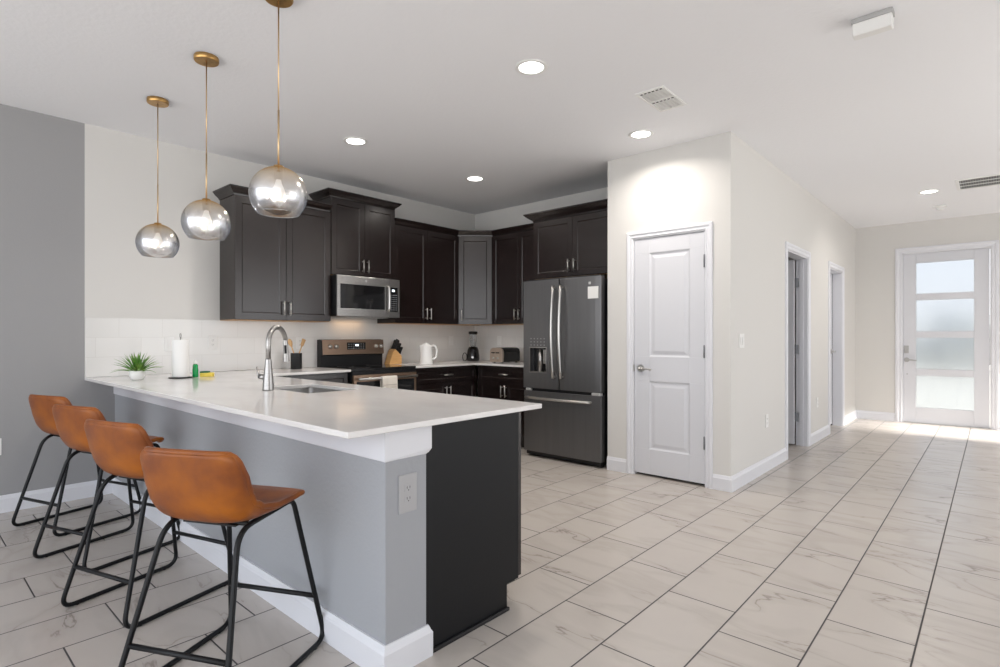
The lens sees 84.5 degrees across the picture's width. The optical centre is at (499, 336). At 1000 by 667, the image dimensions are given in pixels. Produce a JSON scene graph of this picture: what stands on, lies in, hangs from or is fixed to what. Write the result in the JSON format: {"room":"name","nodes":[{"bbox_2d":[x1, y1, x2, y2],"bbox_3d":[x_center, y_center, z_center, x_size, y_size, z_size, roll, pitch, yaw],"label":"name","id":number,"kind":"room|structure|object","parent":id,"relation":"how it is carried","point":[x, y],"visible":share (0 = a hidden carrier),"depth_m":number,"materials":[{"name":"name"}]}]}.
{"room":"kitchen","nodes":[
{"label":"kitchen","id":0,"kind":"room"},
{"bbox_2d":[0,104,474,495],"bbox_3d":[-1.633,-0.195,5.981,0.160,2.845,12.720,0,0,42],"label":"wall","id":1,"kind":"structure","parent":0,"point":[42,156],"depth_m":4.27,"materials":[{"name":"grey paint"}]},
{"bbox_2d":[0,438,1,454],"bbox_3d":[-3.491,0.768,3.798,0.008,0.118,0.074,0,0,42],"label":"wall outlet","id":2,"kind":"object","parent":1,"relation":"attached to","point":[0,438],"visible":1,"depth_m":3.82,"materials":[{"name":"white plastic"}]},
{"bbox_2d":[0,479,112,512],"bbox_3d":[-4.422,1.168,2.756,0.016,0.120,4.195,0,0,42],"label":"baseboard","id":3,"kind":"structure","parent":1,"relation":"attached to","point":[8,503],"depth_m":4.01,"materials":[{"name":"white paint"}]},
{"bbox_2d":[208,336,216,348],"bbox_3d":[-2.533,0.056,4.851,0.008,0.118,0.074,0,0,42],"label":"wall outlet","id":4,"kind":"object","parent":1,"relation":"attached to","point":[212,340],"visible":1,"depth_m":4.85,"materials":[{"name":"white plastic"}]},
{"bbox_2d":[213,184,332,321],"bbox_3d":[-2.079,-0.710,5.100,0.369,1.140,0.969,0,0,42],"label":"upper cabinet","id":5,"kind":"object","parent":1,"relation":"attached to","point":[273,269],"visible":0.91,"depth_m":4.95,"materials":[{"name":"brown wood"}]},
{"bbox_2d":[296,337,302,348],"bbox_3d":[-1.988,0.068,5.459,0.008,0.118,0.074,0,0,42],"label":"wall outlet","id":6,"kind":"object","parent":1,"relation":"attached to","point":[298,339],"visible":0.8,"depth_m":5.45,"materials":[{"name":"white plastic"}]},
{"bbox_2d":[308,187,401,279],"bbox_3d":[-1.496,-1.016,5.747,0.373,0.832,0.884,0,0,42],"label":"upper cabinet","id":7,"kind":"object","parent":1,"relation":"attached to","point":[362,226],"visible":0.84,"depth_m":5.61,"materials":[{"name":"brown wood"}]},
{"bbox_2d":[331,274,399,318],"bbox_3d":[-1.455,-0.394,5.712,0.461,0.408,0.752,0,0,42],"label":"microwave","id":8,"kind":"object","parent":7,"relation":"attached to","point":[351,296],"visible":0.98,"depth_m":5.55,"materials":[{"name":"silver metal"}]},
{"bbox_2d":[377,218,458,324],"bbox_3d":[-0.924,-0.709,6.391,0.363,1.138,0.949,0,0,42],"label":"upper cabinet","id":9,"kind":"object","parent":1,"relation":"attached to","point":[426,255],"visible":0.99,"depth_m":6.26,"materials":[{"name":"brown wood"}]},
{"bbox_2d":[457,230,492,325],"bbox_3d":[-0.311,-0.709,6.870,0.636,1.138,0.636,0,0,42],"label":"upper cabinet","id":10,"kind":"object","parent":1,"relation":"attached to","point":[475,246],"visible":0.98,"depth_m":6.66,"materials":[{"name":"brown wood"}]},
{"bbox_2d":[115,394,425,644],"bbox_3d":[-1.656,0.783,3.219,3.515,0.890,0.190,0,0,42],"label":"wall","id":11,"kind":"structure","parent":0,"point":[368,559],"depth_m":2.21,"materials":[{"name":"grey paint"}]},
{"bbox_2d":[112,478,432,666],"bbox_3d":[-1.649,1.169,3.212,3.535,0.118,0.228,0,0,42],"label":"baseboard","id":12,"kind":"structure","parent":11,"relation":"attached to","point":[415,647],"depth_m":2.27,"materials":[{"name":"white paint"}]},
{"bbox_2d":[114,387,431,462],"bbox_3d":[-1.648,0.394,3.222,3.523,0.116,0.220,0,0,42],"label":"trim","id":13,"kind":"structure","parent":11,"relation":"attached to","point":[391,446],"depth_m":2.19,"materials":[{"name":"white paint"}]},
{"bbox_2d":[398,472,416,514],"bbox_3d":[-0.342,0.583,2.045,0.008,0.142,0.084,0,0,42],"label":"wall outlet","id":14,"kind":"object","parent":11,"relation":"attached to","point":[407,483],"visible":1,"depth_m":2.04,"materials":[{"name":"grey plastic"}]},
{"bbox_2d":[405,494,411,502],"bbox_3d":[-0.340,0.603,2.043,0.003,0.028,0.034,0,0,42],"label":"receptacle","id":15,"kind":"object","parent":14,"relation":"attached to","point":[408,497],"depth_m":2.04,"materials":[{"name":"grey plastic"}]},
{"bbox_2d":[405,483,411,491],"bbox_3d":[-0.340,0.563,2.043,0.003,0.028,0.034,0,0,42],"label":"receptacle","id":16,"kind":"object","parent":14,"relation":"attached to","point":[408,486],"depth_m":2.04,"materials":[{"name":"grey plastic"}]},
{"bbox_2d":[0,0,999,228],"bbox_3d":[1.238,-1.677,3.505,7.840,0.120,12.870,0,0,42],"label":"ceiling","id":17,"kind":"structure","parent":0,"point":[438,98],"depth_m":3.53,"materials":[{"name":"white paint"}]},
{"bbox_2d":[135,96,179,257],"bbox_3d":[-2.341,-1.082,3.763,0.259,1.070,0.259,0,0,42],"label":"pendant lamp","id":18,"kind":"object","parent":17,"relation":"hanging from","point":[157,234],"visible":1,"depth_m":3.74,"materials":[{"name":"clear glass"}]},
{"bbox_2d":[181,51,230,240],"bbox_3d":[-1.701,-1.092,3.188,0.259,1.049,0.259,0,0,42],"label":"pendant lamp","id":19,"kind":"object","parent":17,"relation":"hanging from","point":[204,213],"visible":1,"depth_m":3.16,"materials":[{"name":"gold metal"}]},
{"bbox_2d":[248,0,307,217],"bbox_3d":[-1.047,-1.098,2.600,0.259,1.038,0.259,0,0,42],"label":"pendant lamp","id":20,"kind":"object","parent":17,"relation":"hanging from","point":[277,183],"visible":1,"depth_m":2.59,"materials":[{"name":"gold metal"}]},
{"bbox_2d":[343,137,367,145],"bbox_3d":[-1.196,-1.613,4.557,0.196,0.007,0.196,0,0,42],"label":"recessed light","id":21,"kind":"object","parent":17,"relation":"in","point":[357,141],"visible":1,"depth_m":4.55,"materials":[{"name":"white plastic"}]},
{"bbox_2d":[465,176,484,181],"bbox_3d":[-0.257,-1.613,5.640,0.196,0.007,0.196,0,0,42],"label":"recessed light","id":22,"kind":"object","parent":17,"relation":"in","point":[469,178],"visible":1,"depth_m":5.63,"materials":[{"name":"white plastic"}]},
{"bbox_2d":[515,59,547,74],"bbox_3d":[0.188,-1.613,3.305,0.196,0.007,0.196,0,0,42],"label":"recessed light","id":23,"kind":"object","parent":17,"relation":"in","point":[528,66],"visible":1,"depth_m":3.30,"materials":[{"name":"white plastic"}]},
{"bbox_2d":[628,129,653,138],"bbox_3d":[1.128,-1.613,4.399,0.196,0.007,0.196,0,0,42],"label":"recessed light","id":24,"kind":"object","parent":17,"relation":"in","point":[643,133],"visible":1,"depth_m":4.39,"materials":[{"name":"white plastic"}]},
{"bbox_2d":[635,85,686,111],"bbox_3d":[1.100,-1.612,3.749,0.200,0.010,0.380,0,0,42],"label":"ceiling vent","id":25,"kind":"object","parent":17,"relation":"in","point":[660,98],"visible":1,"depth_m":3.74,"materials":[{"name":"white plastic"}]},
{"bbox_2d":[851,7,894,40],"bbox_3d":[1.884,-1.575,2.780,0.176,0.085,0.075,0,0,42],"label":"alarm box","id":26,"kind":"object","parent":17,"relation":"attached to","point":[880,21],"visible":1,"depth_m":2.76,"materials":[{"name":"grey plastic"}]},
{"bbox_2d":[918,189,939,193],"bbox_3d":[4.793,-1.613,6.146,0.196,0.007,0.196,0,0,42],"label":"recessed light","id":27,"kind":"object","parent":17,"relation":"in","point":[930,191],"visible":1,"depth_m":6.13,"materials":[{"name":"white plastic"}]},
{"bbox_2d":[933,204,946,210],"bbox_3d":[5.454,-1.589,6.822,0.136,0.056,0.136,0,0,42],"label":"smoke detector","id":28,"kind":"object","parent":17,"relation":"attached to","point":[937,207],"visible":1,"depth_m":6.79,"materials":[{"name":"white plastic"}]},
{"bbox_2d":[955,174,999,190],"bbox_3d":[5.132,-1.613,5.673,0.660,0.009,0.500,0,0,42],"label":"ceiling vent","id":29,"kind":"object","parent":17,"relation":"in","point":[990,180],"visible":1,"depth_m":5.77,"materials":[{"name":"white plastic"}]},
{"bbox_2d":[0,418,999,666],"bbox_3d":[1.238,1.278,3.505,7.840,0.100,12.870,0,0,42],"label":"floor","id":30,"kind":"structure","parent":0,"point":[875,543],"depth_m":2.77,"materials":[{"name":"tile"}]},
{"bbox_2d":[12,394,140,536],"bbox_3d":[-2.804,0.800,3.673,0.469,0.856,0.548,0,0,24],"label":"bar stool","id":31,"kind":"object","parent":30,"relation":"on","point":[41,406],"visible":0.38,"depth_m":3.51,"materials":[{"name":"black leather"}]},
{"bbox_2d":[32,404,179,570],"bbox_3d":[-2.235,0.800,3.161,0.469,0.856,0.548,0,0,24],"label":"bar stool","id":32,"kind":"object","parent":30,"relation":"on","point":[70,420],"visible":0.51,"depth_m":3.00,"materials":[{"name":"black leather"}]},
{"bbox_2d":[61,419,232,628],"bbox_3d":[-1.646,0.800,2.615,0.469,0.856,0.548,0,0,24],"label":"bar stool","id":33,"kind":"object","parent":30,"relation":"on","point":[116,448],"visible":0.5,"depth_m":2.42,"materials":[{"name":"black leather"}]},
{"bbox_2d":[118,446,323,666],"bbox_3d":[-0.998,0.800,2.022,0.469,0.856,0.548,0,0,15],"label":"bar stool","id":34,"kind":"object","parent":30,"relation":"on","point":[194,486],"visible":1,"depth_m":1.84,"materials":[{"name":"brown leather"}]},
{"bbox_2d":[278,372,347,383],"bbox_3d":[-1.944,0.783,5.035,0.656,0.889,0.915,0,0,42],"label":"base cabinet","id":35,"kind":"object","parent":30,"relation":"on","point":[342,377],"visible":0.08,"depth_m":5.01,"materials":[{"name":"brown wood"}]},
{"bbox_2d":[317,339,417,390],"bbox_3d":[-1.344,0.630,5.636,0.720,1.195,0.759,0,0,42],"label":"range","id":36,"kind":"object","parent":30,"relation":"on","point":[363,357],"visible":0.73,"depth_m":5.64,"materials":[{"name":"black metal"}]},
{"bbox_2d":[321,364,415,371],"bbox_3d":[-1.341,0.319,5.634,0.577,0.025,0.759,0,0,42],"label":"cooktop","id":37,"kind":"object","parent":36,"relation":"in","point":[353,367],"depth_m":5.57,"materials":[{"name":"grey glass"}]},
{"bbox_2d":[380,375,397,388],"bbox_3d":[-1.087,0.586,5.396,0.049,0.396,0.186,0,0,42],"label":"towel","id":38,"kind":"object","parent":36,"relation":"hanging from","point":[387,381],"visible":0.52,"depth_m":5.38,"materials":[{"name":"beige fabric"}]},
{"bbox_2d":[414,365,475,396],"bbox_3d":[-0.807,0.783,6.302,0.656,0.889,0.930,0,0,42],"label":"base cabinet","id":39,"kind":"object","parent":30,"relation":"on","point":[455,380],"visible":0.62,"depth_m":6.12,"materials":[{"name":"brown wood"}]},
{"bbox_2d":[394,360,523,367],"bbox_3d":[-0.291,0.325,6.244,1.503,0.022,1.543,0,0,42],"label":"countertop","id":40,"kind":"structure","parent":39,"relation":"on","point":[461,362],"depth_m":6.33,"materials":[{"name":"white stone"}]},
{"bbox_2d":[384,349,401,363],"bbox_3d":[-1.207,0.229,6.208,0.100,0.170,0.172,0,0,42],"label":"knife block","id":41,"kind":"object","parent":40,"relation":"on","point":[393,356],"visible":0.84,"depth_m":6.17,"materials":[{"name":"brown wood"}]},
{"bbox_2d":[419,343,437,363],"bbox_3d":[-0.816,0.193,6.210,0.190,0.242,0.154,0,0,-31],"label":"electric kettle","id":42,"kind":"object","parent":40,"relation":"on","point":[426,357],"visible":0.99,"depth_m":6.15,"materials":[{"name":"white plastic"}]},
{"bbox_2d":[462,331,479,360],"bbox_3d":[-0.364,0.126,6.950,0.212,0.376,0.165,0,0,2],"label":"blender","id":43,"kind":"object","parent":40,"relation":"on","point":[472,354],"visible":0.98,"depth_m":6.90,"materials":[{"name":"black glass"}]},
{"bbox_2d":[469,334,476,346],"bbox_3d":[-0.340,0.051,6.950,0.103,0.164,0.103,0,0,2],"label":"jar","id":44,"kind":"object","parent":43,"relation":"on","point":[472,337],"depth_m":6.91,"materials":[{"name":"clear glass"}]},
{"bbox_2d":[490,347,519,362],"bbox_3d":[0.053,0.224,6.518,0.201,0.180,0.348,0,0,42],"label":"toaster","id":45,"kind":"object","parent":40,"relation":"on","point":[504,354],"visible":0.98,"depth_m":6.43,"materials":[{"name":"black plastic"}]},
{"bbox_2d":[426,412,520,652],"bbox_3d":[-1.157,0.783,3.312,2.920,0.889,0.613,0,0,42],"label":"base cabinet","id":46,"kind":"object","parent":30,"relation":"on","point":[473,466],"visible":0.19,"depth_m":2.30,"materials":[{"name":"black wood"}]},
{"bbox_2d":[85,367,541,438],"bbox_3d":[-1.187,0.325,3.697,3.572,0.022,1.911,0,0,42],"label":"countertop","id":47,"kind":"structure","parent":46,"relation":"on","point":[352,411],"depth_m":2.65,"materials":[{"name":"white stone"}]},
{"bbox_2d":[113,352,163,379],"bbox_3d":[-2.595,0.212,3.956,0.328,0.204,0.337,0,0,18],"label":"potted plant","id":48,"kind":"object","parent":47,"relation":"on","point":[138,369],"visible":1,"depth_m":3.92,"materials":[{"name":"green plant"}]},
{"bbox_2d":[168,333,192,378],"bbox_3d":[-2.403,0.145,4.139,0.160,0.337,0.160,0,0,42],"label":"paper towel holder","id":49,"kind":"object","parent":47,"relation":"on","point":[180,333],"visible":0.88,"depth_m":4.08,"materials":[{"name":"black"}]},
{"bbox_2d":[172,340,188,376],"bbox_3d":[-2.403,0.166,4.139,0.114,0.279,0.114,0,0,42],"label":"paper towel roll","id":50,"kind":"object","parent":49,"relation":"on","point":[180,348],"visible":1,"depth_m":4.09,"materials":[{"name":"white paper"}]},
{"bbox_2d":[192,360,197,376],"bbox_3d":[-2.345,0.248,4.234,0.041,0.131,0.041,0,0,42],"label":"soap bottle","id":51,"kind":"object","parent":47,"relation":"on","point":[195,366],"visible":0.98,"depth_m":4.22,"materials":[{"name":"green plastic"}]},
{"bbox_2d":[200,371,213,376],"bbox_3d":[-2.282,0.293,4.285,0.092,0.042,0.060,0,0,-10],"label":"sponge","id":52,"kind":"object","parent":47,"relation":"on","point":[202,373],"visible":1,"depth_m":4.26,"materials":[{"name":"yellow"}]},
{"bbox_2d":[256,325,289,390],"bbox_3d":[-1.330,0.124,3.287,0.124,0.381,0.240,0,0,29],"label":"faucet","id":53,"kind":"object","parent":47,"relation":"on","point":[267,377],"visible":1,"depth_m":3.19,"materials":[{"name":"metal"}]},
{"bbox_2d":[291,353,301,368],"bbox_3d":[-1.948,0.238,5.262,0.104,0.152,0.104,0,0,42],"label":"utensil crock","id":54,"kind":"object","parent":47,"relation":"on","point":[296,358],"visible":0.94,"depth_m":5.22,"materials":[{"name":"black ceramic"}]},
{"bbox_2d":[288,339,293,352],"bbox_3d":[-1.962,0.163,5.227,0.021,0.282,0.122,0,0,35],"label":"wooden spoon","id":55,"kind":"object","parent":54,"relation":"in","point":[289,340],"visible":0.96,"depth_m":5.19,"materials":[{"name":"brown wood"}]},
{"bbox_2d":[299,339,305,352],"bbox_3d":[-1.929,0.163,5.300,0.019,0.281,0.123,0,0,42],"label":"wooden spatula","id":56,"kind":"object","parent":54,"relation":"in","point":[303,340],"visible":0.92,"depth_m":5.31,"materials":[{"name":"brown wood"}]},
{"bbox_2d":[281,387,338,392],"bbox_3d":[-1.146,0.431,3.319,0.584,0.190,0.364,0,0,42],"label":"sink","id":57,"kind":"object","parent":47,"relation":"in","point":[309,389],"visible":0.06,"depth_m":3.57,"materials":[{"name":"metal"}]},
{"bbox_2d":[478,365,525,446],"bbox_3d":[0.241,0.783,6.361,0.859,0.889,0.656,0,0,42],"label":"base cabinet","id":58,"kind":"object","parent":30,"relation":"on","point":[494,382],"visible":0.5,"depth_m":6.15,"materials":[{"name":"brown wood"}]},
{"bbox_2d":[524,274,607,466],"bbox_3d":[0.825,0.327,5.641,0.919,1.803,0.881,0,0,42],"label":"refrigerator","id":59,"kind":"object","parent":30,"relation":"on","point":[566,318],"visible":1,"depth_m":5.31,"materials":[{"name":"grey metal"}]},
{"bbox_2d":[475,187,607,396],"bbox_3d":[0.626,-0.195,6.533,2.485,2.845,0.130,0,0,42],"label":"wall","id":60,"kind":"structure","parent":0,"point":[512,216],"depth_m":6.90,"materials":[{"name":"white paint"}]},
{"bbox_2d":[497,336,500,344],"bbox_3d":[-0.011,0.056,7.009,0.074,0.118,0.011,0,0,42],"label":"light switch","id":61,"kind":"object","parent":60,"relation":"attached to","point":[498,337],"visible":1,"depth_m":7.01,"materials":[{"name":"white plastic"}]},
{"bbox_2d":[491,223,534,324],"bbox_3d":[0.320,-0.709,6.487,0.866,1.138,0.363,0,0,42],"label":"upper cabinet","id":62,"kind":"object","parent":60,"relation":"attached to","point":[512,247],"visible":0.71,"depth_m":6.47,"materials":[{"name":"brown wood"}]},
{"bbox_2d":[523,199,607,279],"bbox_3d":[0.878,-0.949,5.769,1.081,0.697,0.687,0,0,42],"label":"upper cabinet","id":63,"kind":"object","parent":60,"relation":"attached to","point":[570,241],"visible":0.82,"depth_m":5.52,"materials":[{"name":"brown wood"}]},
{"bbox_2d":[608,131,735,476],"bbox_3d":[1.707,-0.195,5.046,1.110,2.845,0.898,0,0,42],"label":"wall","id":64,"kind":"structure","parent":0,"point":[691,182],"depth_m":4.60,"materials":[{"name":"white paint"}]},
{"bbox_2d":[607,456,626,472],"bbox_3d":[1.064,1.168,5.010,0.201,0.120,0.016,0,0,42],"label":"baseboard","id":65,"kind":"structure","parent":64,"relation":"attached to","point":[613,463],"depth_m":5.00,"materials":[{"name":"white paint"}]},
{"bbox_2d":[627,221,712,488],"bbox_3d":[1.448,0.152,4.710,0.767,2.152,0.168,0,0,42],"label":"door","id":66,"kind":"structure","parent":64,"relation":"in","point":[670,277],"depth_m":4.68,"materials":[{"name":"white paint"}]},
{"bbox_2d":[712,474,731,492],"bbox_3d":[1.770,1.168,4.376,0.154,0.120,0.016,0,0,42],"label":"baseboard","id":67,"kind":"structure","parent":64,"relation":"attached to","point":[719,482],"depth_m":4.37,"materials":[{"name":"white paint"}]},
{"bbox_2d":[736,136,855,472],"bbox_3d":[3.575,-0.195,6.383,0.115,2.845,5.163,0,0,42],"label":"wall","id":68,"kind":"structure","parent":0,"point":[772,209],"depth_m":5.16,"materials":[{"name":"white paint"}]},
{"bbox_2d":[739,334,743,347],"bbox_3d":[1.987,0.038,4.518,0.011,0.118,0.118,0,0,42],"label":"light switch","id":69,"kind":"object","parent":68,"relation":"attached to","point":[741,336],"visible":1,"depth_m":4.50,"materials":[{"name":"white plastic"}]},
{"bbox_2d":[731,448,786,491],"bbox_3d":[2.328,1.168,4.895,0.016,0.120,1.534,0,0,42],"label":"baseboard","id":70,"kind":"structure","parent":68,"relation":"attached to","point":[747,475],"depth_m":4.79,"materials":[{"name":"white paint"}]},
{"bbox_2d":[765,414,767,427],"bbox_3d":[2.438,0.773,5.023,0.008,0.118,0.074,0,0,42],"label":"wall outlet","id":71,"kind":"object","parent":68,"relation":"attached to","point":[766,415],"visible":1,"depth_m":5.00,"materials":[{"name":"white plastic"}]},
{"bbox_2d":[785,241,810,459],"bbox_3d":[2.823,0.143,6.130,0.932,2.170,0.965,0,0,42],"label":"door","id":72,"kind":"structure","parent":68,"relation":"in","point":[802,282],"depth_m":6.16,"materials":[{"name":"white paint"}]},
{"bbox_2d":[811,425,829,444],"bbox_3d":[3.800,1.168,6.536,0.016,0.120,0.945,0,0,42],"label":"baseboard","id":73,"kind":"structure","parent":68,"relation":"attached to","point":[823,432],"depth_m":6.52,"materials":[{"name":"white paint"}]},
{"bbox_2d":[828,261,844,426],"bbox_3d":[4.366,0.143,7.284,0.178,2.170,0.925,0,0,42],"label":"door","id":74,"kind":"structure","parent":68,"relation":"in","point":[836,279],"depth_m":7.55,"materials":[{"name":"white paint"}]},
{"bbox_2d":[845,410,856,424],"bbox_3d":[5.041,1.168,7.918,0.016,0.120,0.920,0,0,42],"label":"baseboard","id":75,"kind":"structure","parent":68,"relation":"attached to","point":[851,416],"depth_m":7.89,"materials":[{"name":"white paint"}]},
{"bbox_2d":[788,213,999,429],"bbox_3d":[5.560,-0.195,8.171,7.640,2.845,0.150,0,0,42],"label":"wall","id":76,"kind":"structure","parent":0,"point":[876,246],"depth_m":8.04,"materials":[{"name":"white paint"}]},
{"bbox_2d":[856,410,894,420],"bbox_3d":[5.518,1.168,8.098,0.485,0.120,0.016,0,0,42],"label":"baseboard","id":77,"kind":"structure","parent":76,"relation":"attached to","point":[886,416],"depth_m":8.09,"materials":[{"name":"white paint"}]},
{"bbox_2d":[895,240,998,429],"bbox_3d":[6.152,-0.015,7.605,1.111,2.487,0.202,0,0,42],"label":"door","id":78,"kind":"structure","parent":76,"relation":"in","point":[947,302],"depth_m":7.56,"materials":[{"name":"white paint"}]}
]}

